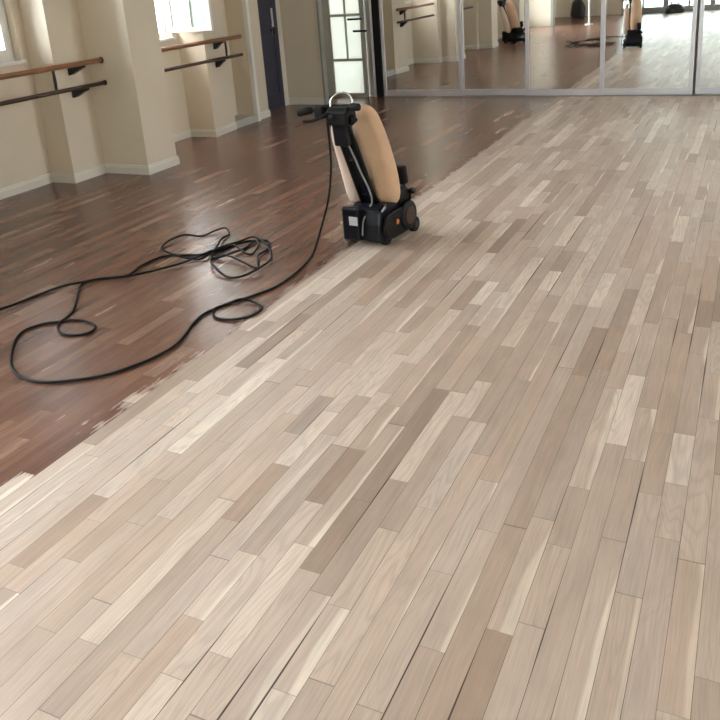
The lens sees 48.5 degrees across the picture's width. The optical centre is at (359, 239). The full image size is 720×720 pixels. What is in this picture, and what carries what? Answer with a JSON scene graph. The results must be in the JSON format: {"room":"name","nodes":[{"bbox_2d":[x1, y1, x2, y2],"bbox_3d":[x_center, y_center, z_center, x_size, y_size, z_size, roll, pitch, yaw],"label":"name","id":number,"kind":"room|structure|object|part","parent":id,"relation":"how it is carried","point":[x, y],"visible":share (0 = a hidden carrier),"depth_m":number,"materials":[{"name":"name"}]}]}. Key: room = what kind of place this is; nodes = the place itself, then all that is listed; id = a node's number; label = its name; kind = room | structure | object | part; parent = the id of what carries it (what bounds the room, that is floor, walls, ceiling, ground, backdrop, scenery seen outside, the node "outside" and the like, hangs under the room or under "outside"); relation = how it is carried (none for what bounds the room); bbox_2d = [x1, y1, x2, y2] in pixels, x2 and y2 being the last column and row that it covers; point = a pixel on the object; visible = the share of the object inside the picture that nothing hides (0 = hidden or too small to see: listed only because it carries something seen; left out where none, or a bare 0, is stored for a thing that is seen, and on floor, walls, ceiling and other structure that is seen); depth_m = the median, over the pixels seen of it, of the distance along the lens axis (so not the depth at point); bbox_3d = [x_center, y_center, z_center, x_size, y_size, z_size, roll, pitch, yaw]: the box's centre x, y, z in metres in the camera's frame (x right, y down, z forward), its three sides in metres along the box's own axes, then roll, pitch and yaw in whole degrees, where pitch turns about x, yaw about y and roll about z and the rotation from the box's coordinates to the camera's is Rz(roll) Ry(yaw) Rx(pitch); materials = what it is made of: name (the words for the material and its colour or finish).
{"room":"exercise studio","nodes":[
{"label":"exercise studio","id":0,"kind":"room"},
{"bbox_2d":[0,0,268,188],"bbox_3d":[-3.880,-1.235,3.988,0.930,3.500,14.300,5,20,25],"label":"wall","id":1,"kind":"structure","parent":0,"point":[134,118],"depth_m":7.06,"materials":[{"name":"beige paint"}]},
{"bbox_2d":[0,0,26,66],"bbox_3d":[-3.202,-2.290,6.071,0.180,1.992,1.070,5,20,25],"label":"window","id":2,"kind":"structure","parent":1,"relation":"in","point":[7,58],"depth_m":6.70,"materials":[{"name":"white paint"}]},
{"bbox_3d":[-3.132,-2.382,6.300,0.065,1.860,0.426,5,20,25],"label":"sash","id":3,"kind":"part","parent":2,"relation":"part of","materials":[{"name":"white paint"}]},
{"bbox_3d":[-3.252,-2.304,6.091,0.070,1.970,1.010,5,20,25],"label":"frame","id":4,"kind":"part","parent":2,"relation":"part of","materials":[{"name":"white paint"}]},
{"bbox_3d":[-3.101,-1.356,6.361,0.109,0.028,1.070,5,20,25],"label":"sill","id":5,"kind":"part","parent":2,"relation":"part of","materials":[{"name":"white paint"}]},
{"bbox_2d":[0,57,106,105],"bbox_3d":[-2.658,-1.215,6.424,0.190,0.321,1.568,5,20,25],"label":"ballet barre","id":6,"kind":"object","parent":1,"relation":"attached to","point":[73,68],"visible":1,"depth_m":6.58,"materials":[{"name":"brown wood"}]},
{"bbox_3d":[-2.607,-1.335,6.354,0.044,0.044,1.568,5,20,25],"label":"rail","id":7,"kind":"part","parent":6,"relation":"part of","materials":[{"name":"brown wood"}]},
{"bbox_3d":[-2.594,-1.151,6.414,0.036,0.036,1.568,5,20,25],"label":"rail","id":8,"kind":"part","parent":6,"relation":"part of","materials":[{"name":"brown wood"}]},
{"bbox_2d":[0,122,236,199],"bbox_3d":[-3.326,0.132,5.187,0.784,0.085,9.261,5,20,25],"label":"baseboard","id":9,"kind":"structure","parent":1,"relation":"attached to","point":[21,187],"depth_m":7.23,"materials":[{"name":"beige paint"}]},
{"bbox_2d":[154,0,213,41],"bbox_3d":[-2.072,-2.919,7.733,0.695,1.992,0.950,5,20,25],"label":"window","id":10,"kind":"structure","parent":1,"relation":"in","point":[183,15],"depth_m":8.30,"materials":[{"name":"white glass"}]},
{"bbox_3d":[-2.355,-2.953,7.864,0.070,1.970,0.890,5,20,25],"label":"frame","id":11,"kind":"part","parent":10,"relation":"part of","materials":[{"name":"white paint"}]},
{"bbox_3d":[-2.204,-2.005,8.134,0.109,0.028,0.950,5,20,25],"label":"sill","id":12,"kind":"part","parent":10,"relation":"part of","materials":[{"name":"white paint"}]},
{"bbox_3d":[-1.926,-3.061,8.097,0.216,1.780,0.006,4,20,23],"label":"frosted pane","id":13,"kind":"part","parent":10,"relation":"part of","materials":[{"name":"white glass"}]},
{"bbox_3d":[-1.819,-3.054,8.050,0.530,1.860,0.040,4,20,23],"label":"open sash","id":14,"kind":"part","parent":10,"relation":"part of","materials":[{"name":"white glass"}]},
{"bbox_3d":[-1.708,-3.046,8.001,0.206,1.780,0.006,4,20,23],"label":"frosted pane","id":15,"kind":"part","parent":10,"relation":"part of","materials":[{"name":"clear glass"}]},
{"bbox_2d":[161,34,242,71],"bbox_3d":[-1.705,-1.882,8.251,0.127,0.315,1.620,5,20,25],"label":"ballet barre","id":16,"kind":"object","parent":1,"relation":"attached to","point":[217,42],"visible":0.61,"depth_m":8.37,"materials":[{"name":"brown wood"}]},
{"bbox_3d":[-1.677,-2.008,8.191,0.044,0.044,1.620,5,20,25],"label":"rail","id":17,"kind":"part","parent":16,"relation":"part of","materials":[{"name":"brown wood"}]},
{"bbox_3d":[-1.664,-1.823,8.252,0.036,0.036,1.620,5,20,25],"label":"rail","id":18,"kind":"part","parent":16,"relation":"part of","materials":[{"name":"brown wood"}]},
{"bbox_2d":[235,115,256,128],"bbox_3d":[-1.448,-1.393,9.408,0.278,0.085,0.450,5,20,25],"label":"trim","id":19,"kind":"structure","parent":1,"relation":"attached to","point":[241,120],"depth_m":9.38,"materials":[{"name":"grey"}]},
{"bbox_2d":[241,0,260,121],"bbox_3d":[-1.347,-3.082,9.042,0.065,3.500,0.055,5,20,25],"label":"trim","id":20,"kind":"structure","parent":1,"relation":"attached to","point":[245,7],"depth_m":9.34,"materials":[{"name":"white paint"}]},
{"bbox_2d":[260,109,270,119],"bbox_3d":[-1.266,-1.534,9.797,0.254,0.085,0.304,5,20,25],"label":"baseboard","id":21,"kind":"structure","parent":1,"relation":"attached to","point":[264,114],"depth_m":9.77,"materials":[{"name":"beige paint"}]},
{"bbox_2d":[257,0,284,110],"bbox_3d":[-1.201,-2.651,9.978,0.101,2.080,0.700,5,20,25],"label":"door","id":22,"kind":"structure","parent":1,"relation":"in","point":[266,9],"depth_m":10.20,"materials":[{"name":"blue wood"}]},
{"bbox_3d":[-1.209,-2.675,9.973,0.007,1.770,0.500,5,20,25],"label":"moulding","id":23,"kind":"part","parent":22,"relation":"part of","materials":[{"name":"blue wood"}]},
{"bbox_3d":[-1.112,-2.775,10.159,0.008,0.330,0.040,5,20,25],"label":"handle plate","id":24,"kind":"part","parent":22,"relation":"part of","materials":[{"name":"silver metal"}]},
{"bbox_2d":[275,0,288,105],"bbox_3d":[-1.063,-2.810,10.334,0.050,2.140,0.110,5,20,25],"label":"trim","id":25,"kind":"structure","parent":1,"relation":"attached to","point":[277,3],"depth_m":10.44,"materials":[{"name":"beige paint"}]},
{"bbox_2d":[279,0,323,97],"bbox_3d":[-0.732,-3.594,10.462,0.780,3.500,0.850,5,20,25],"label":"wall","id":26,"kind":"structure","parent":0,"point":[299,21],"depth_m":10.38,"materials":[{"name":"beige paint"}]},
{"bbox_2d":[289,98,323,104],"bbox_3d":[-0.705,-1.834,10.584,0.575,0.085,0.014,5,20,25],"label":"baseboard","id":27,"kind":"structure","parent":26,"relation":"attached to","point":[292,101],"depth_m":10.58,"materials":[{"name":"beige paint"}]},
{"bbox_2d":[316,0,328,104],"bbox_3d":[-0.557,-3.443,9.963,0.025,3.500,0.090,5,20,25],"label":"trim","id":28,"kind":"structure","parent":26,"relation":"attached to","point":[318,2],"depth_m":10.28,"materials":[{"name":"grey paint"}]},
{"bbox_2d":[0,96,719,719],"bbox_3d":[0.203,0.621,3.043,9.350,0.001,15.250,5,20,25],"label":"floor","id":29,"kind":"structure","parent":0,"point":[465,465],"depth_m":2.90,"materials":[{"name":"brown wood"}]},
{"bbox_2d":[0,116,331,383],"bbox_3d":[-1.090,-0.104,4.200,1.335,0.838,1.969,9,22,35],"label":"power cord","id":30,"kind":"object","parent":29,"relation":"on","point":[216,249],"visible":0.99,"depth_m":4.50,"materials":[{"name":"black rubber"}]},
{"bbox_2d":[297,92,419,244],"bbox_3d":[0.003,-0.446,4.805,0.420,0.953,0.665,8,22,33],"label":"floor sander","id":31,"kind":"object","parent":29,"relation":"on","point":[383,209],"depth_m":4.77,"materials":[{"name":"black plastic"}]},
{"bbox_3d":[-0.253,-0.687,4.499,0.153,0.059,0.029,1,19,16],"label":"drum control lever","id":32,"kind":"part","parent":31,"relation":"part of","materials":[{"name":"black plastic"}]},
{"bbox_2d":[328,114,351,146],"bbox_3d":[-0.110,-0.626,4.541,0.104,0.196,0.142,5,20,25],"label":"switch","id":33,"kind":"object","parent":31,"relation":"attached to","point":[342,133],"depth_m":4.52,"materials":[{"name":"black plastic"}]},
{"bbox_3d":[-0.041,-0.112,4.810,0.060,0.053,0.003,8,22,33],"label":"label plate","id":34,"kind":"part","parent":31,"relation":"part of","materials":[{"name":"silver metal"}]},
{"bbox_3d":[-0.032,-0.470,4.687,0.083,0.586,0.261,10,23,37],"label":"column plate","id":35,"kind":"part","parent":31,"relation":"part of","materials":[{"name":"black metal"}]},
{"bbox_3d":[0.203,-0.096,4.859,0.028,0.172,0.228,8,22,33],"label":"panel","id":36,"kind":"part","parent":31,"relation":"part of","materials":[{"name":"black plastic"}]},
{"bbox_3d":[0.174,-0.277,4.995,0.235,0.136,0.136,8,22,33],"label":"motor","id":37,"kind":"part","parent":31,"relation":"part of","materials":[{"name":"black plastic"}]},
{"bbox_3d":[0.323,-0.281,4.987,0.045,0.106,0.050,8,22,33],"label":"drum lever","id":38,"kind":"part","parent":31,"relation":"part of","materials":[{"name":"black plastic"}]},
{"bbox_2d":[692,0,699,92],"bbox_3d":[3.465,-3.357,8.797,9.000,3.500,0.260,5,20,25],"label":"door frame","id":39,"kind":"structure","parent":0,"point":[698,6],"depth_m":9.07,"materials":[{"name":"grey metal"}]},
{"bbox_2d":[321,0,368,96],"bbox_3d":[-0.249,-3.084,10.632,0.740,2.360,0.104,5,20,25],"label":"door","id":40,"kind":"structure","parent":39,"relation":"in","point":[344,30],"depth_m":10.81,"materials":[{"name":"grey paint"}]},
{"bbox_3d":[-0.067,-2.921,10.576,0.200,0.028,0.064,5,20,25],"label":"pull handle","id":41,"kind":"part","parent":40,"relation":"part of","materials":[{"name":"black plastic"}]},
{"bbox_2d":[363,0,373,95],"bbox_3d":[0.112,-3.119,10.563,0.113,2.420,0.090,5,20,25],"label":"trim","id":42,"kind":"structure","parent":39,"relation":"attached to","point":[365,2],"depth_m":10.71,"materials":[{"name":"grey paint"}]},
{"bbox_2d":[368,0,376,96],"bbox_3d":[0.162,-3.101,10.497,0.033,2.420,0.170,5,20,25],"label":"trim","id":43,"kind":"structure","parent":39,"relation":"attached to","point":[369,1],"depth_m":10.60,"materials":[{"name":"metal"}]},
{"bbox_2d":[371,0,383,96],"bbox_3d":[0.219,-3.097,10.470,0.090,2.420,0.170,5,20,25],"label":"trim","id":44,"kind":"structure","parent":39,"relation":"attached to","point":[374,3],"depth_m":10.57,"materials":[{"name":"black plastic"}]},
{"bbox_2d":[378,0,462,95],"bbox_3d":[0.747,-3.032,10.179,1.110,2.380,0.030,5,20,25],"label":"mirror","id":45,"kind":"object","parent":39,"relation":"in","point":[421,40],"depth_m":10.35,"materials":[{"name":"mirror"}]},
{"bbox_3d":[0.828,-1.940,10.538,1.018,0.075,0.030,5,20,25],"label":"rail","id":46,"kind":"part","parent":45,"relation":"part of","materials":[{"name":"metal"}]},
{"bbox_2d":[461,0,525,94],"bbox_3d":[1.617,-2.972,9.800,0.920,2.380,0.030,5,20,25],"label":"mirrored sliding door","id":47,"kind":"structure","parent":39,"relation":"in","point":[493,31],"depth_m":9.98,"materials":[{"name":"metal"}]},
{"bbox_3d":[1.698,-1.879,10.159,0.828,0.075,0.030,5,20,25],"label":"rail","id":48,"kind":"part","parent":47,"relation":"part of","materials":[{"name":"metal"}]},
{"bbox_2d":[384,93,719,96],"bbox_3d":[3.937,-1.655,9.115,7.970,0.011,0.130,5,20,25],"label":"trim","id":49,"kind":"structure","parent":39,"relation":"attached to","point":[692,94],"depth_m":9.86,"materials":[{"name":"grey paint"}]},
{"bbox_2d":[525,0,605,94],"bbox_3d":[2.402,-2.895,9.391,0.935,2.380,0.030,5,20,25],"label":"mirror","id":50,"kind":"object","parent":39,"relation":"in","point":[565,39],"depth_m":9.58,"materials":[{"name":"mirror"}]},
{"bbox_3d":[2.482,-1.803,9.750,0.843,0.075,0.030,5,20,25],"label":"rail","id":51,"kind":"part","parent":50,"relation":"part of","materials":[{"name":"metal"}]},
{"bbox_2d":[603,0,697,94],"bbox_3d":[3.261,-2.836,9.018,1.030,2.380,0.030,5,20,25],"label":"mirror","id":52,"kind":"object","parent":39,"relation":"in","point":[649,48],"depth_m":9.20,"materials":[{"name":"mirror"}]},
{"bbox_3d":[3.341,-1.744,9.377,0.938,0.075,0.030,5,20,25],"label":"rail","id":53,"kind":"part","parent":52,"relation":"part of","materials":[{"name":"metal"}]},
{"bbox_2d":[695,0,719,93],"bbox_3d":[4.221,-2.769,8.597,1.020,2.380,0.030,5,20,25],"label":"mirrored sliding door","id":54,"kind":"structure","parent":39,"relation":"in","point":[707,81],"depth_m":8.98,"materials":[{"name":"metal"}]},
{"bbox_3d":[4.301,-1.676,8.956,0.928,0.075,0.030,5,20,25],"label":"rail","id":55,"kind":"part","parent":54,"relation":"part of","materials":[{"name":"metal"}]}
]}

